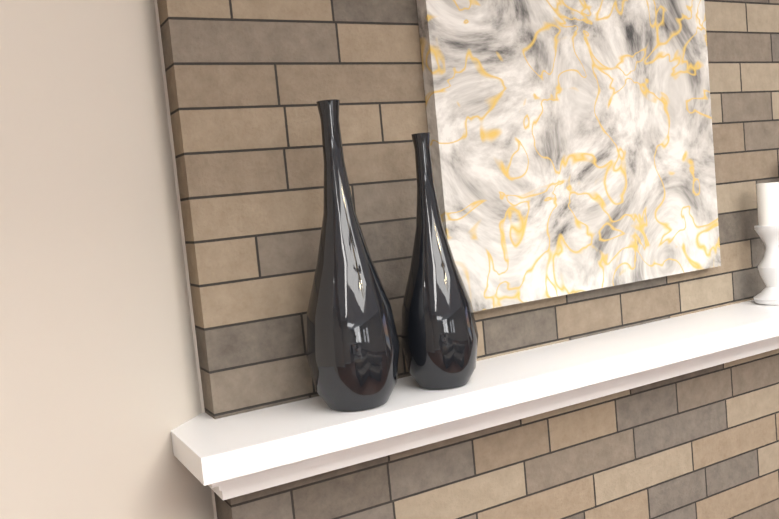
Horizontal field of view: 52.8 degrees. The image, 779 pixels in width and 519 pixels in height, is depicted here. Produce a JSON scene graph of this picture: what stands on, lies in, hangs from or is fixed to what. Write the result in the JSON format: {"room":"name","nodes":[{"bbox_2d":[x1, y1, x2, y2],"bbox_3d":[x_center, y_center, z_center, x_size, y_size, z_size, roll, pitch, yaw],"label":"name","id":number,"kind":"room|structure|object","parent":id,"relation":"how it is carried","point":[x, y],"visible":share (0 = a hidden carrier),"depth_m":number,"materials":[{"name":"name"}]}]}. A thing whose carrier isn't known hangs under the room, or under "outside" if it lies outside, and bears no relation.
{"room":"living room","nodes":[
{"label":"living room","id":0,"kind":"room"},
{"bbox_2d":[0,0,216,518],"bbox_3d":[0.378,0.690,-3.937,11.800,2.850,14.000,-4,5,17],"label":"wall","id":1,"kind":"structure","parent":0,"point":[101,395],"depth_m":1.10,"materials":[{"name":"beige paint"}]},
{"bbox_2d":[157,0,778,518],"bbox_3d":[0.589,0.350,1.710,2.050,2.610,0.250,-8,5,-28],"label":"fireplace","id":2,"kind":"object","parent":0,"point":[655,398],"depth_m":1.44,"materials":[{"name":"brown brick"}]},
{"bbox_2d":[306,99,399,410],"bbox_3d":[-0.076,-0.009,1.291,0.156,0.500,0.156,-8,5,-28],"label":"vase","id":3,"kind":"object","parent":2,"relation":"on","point":[352,350],"visible":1,"depth_m":1.25,"materials":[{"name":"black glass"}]},
{"bbox_2d":[401,133,477,388],"bbox_3d":[0.075,0.001,1.374,0.137,0.440,0.137,-8,5,-28],"label":"vase","id":4,"kind":"object","parent":2,"relation":"on","point":[439,337],"visible":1,"depth_m":1.34,"materials":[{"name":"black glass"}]},
{"bbox_2d":[416,0,720,311],"bbox_3d":[0.405,-0.325,1.645,0.750,0.775,0.033,-8,5,-28],"label":"canvas","id":5,"kind":"object","parent":2,"relation":"attached to","point":[571,147],"visible":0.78,"depth_m":1.61},
{"bbox_2d":[753,182,778,304],"bbox_3d":[0.912,-0.040,1.870,0.096,0.285,0.094,-8,5,-28],"label":"candle","id":6,"kind":"object","parent":2,"relation":"on","point":[767,229],"visible":1,"depth_m":1.85,"materials":[{"name":"white wax"}]}
]}

